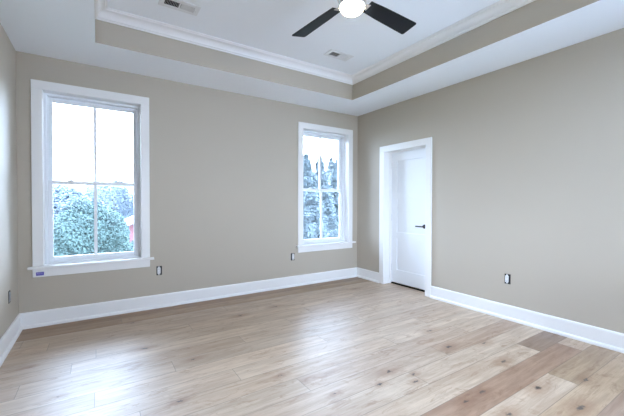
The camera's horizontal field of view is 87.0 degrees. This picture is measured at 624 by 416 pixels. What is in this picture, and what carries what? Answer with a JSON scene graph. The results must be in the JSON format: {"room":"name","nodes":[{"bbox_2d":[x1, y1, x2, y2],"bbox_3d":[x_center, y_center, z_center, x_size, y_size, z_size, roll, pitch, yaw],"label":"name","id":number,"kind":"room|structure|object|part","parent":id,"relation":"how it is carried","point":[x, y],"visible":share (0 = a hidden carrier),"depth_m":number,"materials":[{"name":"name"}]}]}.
{"room":"empty bedroom","nodes":[
{"label":"empty bedroom","id":0,"kind":"room"},
{"bbox_2d":[0,23,18,338],"bbox_3d":[-1.628,-0.285,1.110,0.200,3.210,4.844,0,1,-33],"label":"wall","id":1,"kind":"structure","parent":0,"point":[8,125],"depth_m":2.86,"materials":[{"name":"beige paint"}]},
{"bbox_2d":[8,290,10,303],"bbox_3d":[-2.646,0.777,2.879,0.010,0.106,0.060,0,1,-33],"label":"wall outlet","id":2,"kind":"object","parent":1,"relation":"attached to","point":[9,292],"visible":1,"depth_m":2.87,"materials":[{"name":"black plastic"}]},
{"bbox_2d":[0,314,22,366],"bbox_3d":[-1.533,1.142,1.195,0.034,0.155,4.844,0,1,-33],"label":"baseboard","id":3,"kind":"structure","parent":1,"relation":"attached to","point":[12,333],"depth_m":2.81,"materials":[{"name":"white paint"}]},
{"bbox_2d":[16,51,357,312],"bbox_3d":[-1.103,-0.333,4.460,4.736,3.210,0.200,0,1,-33],"label":"wall","id":4,"kind":"structure","parent":0,"point":[224,164],"depth_m":4.16,"materials":[{"name":"beige paint"}]},
{"bbox_2d":[27,79,153,277],"bbox_3d":[-2.385,-0.293,3.626,1.125,1.958,0.322,0,1,-33],"label":"window","id":5,"kind":"structure","parent":4,"relation":"in","point":[44,94],"depth_m":3.51,"materials":[{"name":"white paint"}]},
{"bbox_3d":[-2.341,0.590,3.567,1.125,0.024,0.152,0,1,-33],"label":"sill","id":6,"kind":"part","parent":5,"relation":"part of","materials":[{"name":"white paint"}]},
{"bbox_3d":[-2.412,-0.294,3.662,0.875,1.781,0.108,0,1,-33],"label":"frame","id":7,"kind":"part","parent":5,"relation":"part of","materials":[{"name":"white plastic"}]},
{"bbox_3d":[-2.431,-0.707,3.686,0.831,0.912,0.034,0,1,-33],"label":"sash","id":8,"kind":"part","parent":5,"relation":"part of","materials":[{"name":"white plastic"}]},
{"bbox_3d":[-2.411,0.135,3.666,0.831,0.851,0.034,0,1,-33],"label":"sash","id":9,"kind":"part","parent":5,"relation":"part of","materials":[{"name":"white plastic"}]},
{"bbox_2d":[156,266,161,274],"bbox_3d":[-1.809,0.741,3.893,0.060,0.106,0.010,0,1,-33],"label":"wall outlet","id":10,"kind":"object","parent":4,"relation":"attached to","point":[158,268],"visible":1,"depth_m":3.89,"materials":[{"name":"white plastic"}]},
{"bbox_2d":[19,267,356,329],"bbox_3d":[-1.043,1.096,4.383,4.336,0.155,0.034,0,1,-33],"label":"baseboard","id":11,"kind":"structure","parent":4,"relation":"attached to","point":[34,319],"depth_m":3.93,"materials":[{"name":"white paint"}]},
{"bbox_2d":[296,122,355,252],"bbox_3d":[0.175,-0.312,5.292,1.125,1.958,0.322,0,1,-33],"label":"window","id":12,"kind":"structure","parent":4,"relation":"in","point":[344,137],"depth_m":5.38,"materials":[{"name":"white paint"}]},
{"bbox_3d":[0.129,-0.727,5.353,0.831,0.912,0.034,0,1,-33],"label":"sash","id":13,"kind":"part","parent":12,"relation":"part of","materials":[{"name":"white plastic"}]},
{"bbox_3d":[0.149,0.115,5.332,0.831,0.851,0.034,0,1,-33],"label":"sash","id":14,"kind":"part","parent":12,"relation":"part of","materials":[{"name":"white plastic"}]},
{"bbox_3d":[0.148,-0.314,5.328,0.875,1.781,0.108,0,1,-33],"label":"frame","id":15,"kind":"part","parent":12,"relation":"part of","materials":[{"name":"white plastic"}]},
{"bbox_3d":[0.220,0.571,5.234,1.125,0.024,0.152,0,1,-33],"label":"sill","id":16,"kind":"part","parent":12,"relation":"part of","materials":[{"name":"white paint"}]},
{"bbox_2d":[0,277,623,415],"bbox_3d":[0.916,1.223,2.679,5.958,0.040,5.031,0,1,-33],"label":"floor","id":17,"kind":"structure","parent":0,"point":[355,346],"depth_m":2.56,"materials":[{"name":"brown wood"}]},
{"bbox_2d":[0,0,623,115],"bbox_3d":[0.275,-1.701,2.326,4.436,0.405,4.944,0,1,-33],"label":"ceiling","id":18,"kind":"structure","parent":0,"point":[68,30],"depth_m":3.26,"materials":[{"name":"white paint"}]},
{"bbox_2d":[158,0,200,15],"bbox_3d":[-1.185,-1.809,2.946,0.336,0.014,0.164,0,1,-33],"label":"ceiling vent","id":19,"kind":"object","parent":18,"relation":"in","point":[179,5],"visible":1,"depth_m":2.95,"materials":[{"name":"white metal"}]},
{"bbox_2d":[95,0,534,84],"bbox_3d":[0.279,-1.757,2.325,3.050,0.093,3.599,0,1,-33],"label":"trim","id":20,"kind":"structure","parent":18,"relation":"attached to","point":[500,8],"depth_m":3.45,"materials":[{"name":"white paint"}]},
{"bbox_2d":[324,49,353,60],"bbox_3d":[0.322,-1.820,3.931,0.336,0.014,0.164,0,1,-33],"label":"ceiling vent","id":21,"kind":"object","parent":18,"relation":"in","point":[332,53],"visible":1,"depth_m":3.92,"materials":[{"name":"white metal"}]},
{"bbox_2d":[292,0,415,36],"bbox_3d":[0.283,-1.586,2.321,1.029,0.434,1.029,0,1,8],"label":"ceiling fan","id":22,"kind":"object","parent":18,"relation":"hanging from","point":[391,19],"visible":1,"depth_m":2.53,"materials":[{"name":"black wood"}]},
{"bbox_3d":[0.035,-1.484,2.646,0.143,0.038,0.514,-1,1,-37],"label":"blade","id":23,"kind":"part","parent":22,"relation":"part of","materials":[{"name":"black wood"}]},
{"bbox_3d":[0.282,-1.400,2.324,0.172,0.062,0.172,0,1,-33],"label":"light globe","id":24,"kind":"part","parent":22,"relation":"part of","materials":[{"name":"white glass"}]},
{"bbox_3d":[0.606,-1.482,2.570,0.514,0.038,0.143,-1,1,-37],"label":"blade","id":25,"kind":"part","parent":22,"relation":"part of","materials":[{"name":"black wood"}]},
{"bbox_2d":[357,28,623,333],"bbox_3d":[2.160,-0.313,3.576,0.170,3.210,4.844,0,1,-33],"label":"wall","id":26,"kind":"structure","parent":0,"point":[528,155],"depth_m":3.37,"materials":[{"name":"beige paint"}]},
{"bbox_2d":[379,137,431,296],"bbox_3d":[1.387,0.118,4.763,0.206,2.110,0.945,0,1,-33],"label":"door","id":27,"kind":"structure","parent":26,"relation":"in","point":[405,182],"depth_m":4.87,"materials":[{"name":"white paint"}]},
{"bbox_2d":[357,267,623,352],"bbox_3d":[2.072,1.115,3.541,0.034,0.155,4.844,0,1,-33],"label":"baseboard","id":28,"kind":"structure","parent":26,"relation":"attached to","point":[608,339],"depth_m":3.32,"materials":[{"name":"white paint"}]},
{"bbox_2d":[505,274,510,283],"bbox_3d":[2.095,0.761,3.523,0.010,0.106,0.060,0,1,-33],"label":"wall outlet","id":29,"kind":"object","parent":26,"relation":"attached to","point":[507,276],"visible":1,"depth_m":3.52,"materials":[{"name":"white plastic"}]},
{"bbox_2d":[505,274,508,282],"bbox_3d":[2.091,0.761,3.528,0.009,0.100,0.033,0,1,-33],"label":"receptacle","id":30,"kind":"object","parent":29,"relation":"attached to","point":[506,275],"depth_m":3.53,"materials":[{"name":"white plastic"}]},
{"label":"outside","id":31,"kind":"structure","parent":0,"visible":0},
{"bbox_3d":[-30.940,3.372,75.080,150.000,0.200,140.500,0,1,-33],"label":"ground","id":32,"kind":"structure","parent":31,"visible":0},
{"bbox_2d":[53,184,90,222],"bbox_3d":[-17.106,1.008,21.311,4.906,6.167,5.168,0,1,-33],"label":"leafy tree","id":33,"kind":"object","parent":32,"relation":"on","point":[63,194],"visible":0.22,"depth_m":20.54,"materials":[{"name":"blue plant"}]},
{"bbox_2d":[53,196,130,256],"bbox_3d":[-6.801,1.958,9.811,2.410,4.648,2.814,0,1,-33],"label":"leafy tree","id":34,"kind":"object","parent":32,"relation":"on","point":[74,231],"visible":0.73,"depth_m":9.26,"materials":[{"name":"green plant"}]},
{"bbox_2d":[83,174,133,237],"bbox_3d":[-20.272,0.257,33.018,5.681,7.310,6.250,0,1,-33],"label":"leafy tree","id":35,"kind":"object","parent":32,"relation":"on","point":[118,198],"visible":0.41,"depth_m":31.89,"materials":[{"name":"blue plant"}]},
{"bbox_2d":[124,240,133,250],"bbox_3d":[-7.250,2.586,14.790,2.292,3.244,2.572,0,1,-5],"label":"leafy tree","id":36,"kind":"object","parent":32,"relation":"on","point":[130,248],"visible":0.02,"depth_m":13.79,"materials":[{"name":"green plant"}]},
{"bbox_2d":[125,215,133,246],"bbox_3d":[-8.738,1.634,22.978,7.600,4.900,4.800,0,1,-33],"label":"house","id":37,"kind":"structure","parent":32,"relation":"on","point":[130,220],"depth_m":20.95,"materials":[{"name":"red brick"}]},
{"bbox_2d":[303,153,328,238],"bbox_3d":[-0.402,0.555,19.773,4.009,8.117,4.470,1,1,33],"label":"conifer tree","id":38,"kind":"object","parent":32,"relation":"on","point":[311,219],"visible":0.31,"depth_m":19.28,"materials":[{"name":"green plant"}]},
{"bbox_2d":[313,155,338,237],"bbox_3d":[0.599,0.149,25.805,4.591,8.761,4.573,0,1,20],"label":"conifer tree","id":39,"kind":"object","parent":32,"relation":"on","point":[328,208],"visible":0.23,"depth_m":25.34,"materials":[{"name":"green plant"}]},
{"bbox_2d":[322,157,338,213],"bbox_3d":[2.456,-1.155,41.908,5.573,11.063,6.377,1,1,35],"label":"conifer tree","id":40,"kind":"object","parent":32,"relation":"on","point":[330,163],"visible":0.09,"depth_m":41.56,"materials":[{"name":"green plant"}]},
{"bbox_2d":[328,157,338,232],"bbox_3d":[2.510,-0.267,32.370,4.810,9.640,5.476,1,1,36],"label":"conifer tree","id":41,"kind":"object","parent":32,"relation":"on","point":[334,175],"visible":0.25,"depth_m":31.92,"materials":[{"name":"green plant"}]}
]}

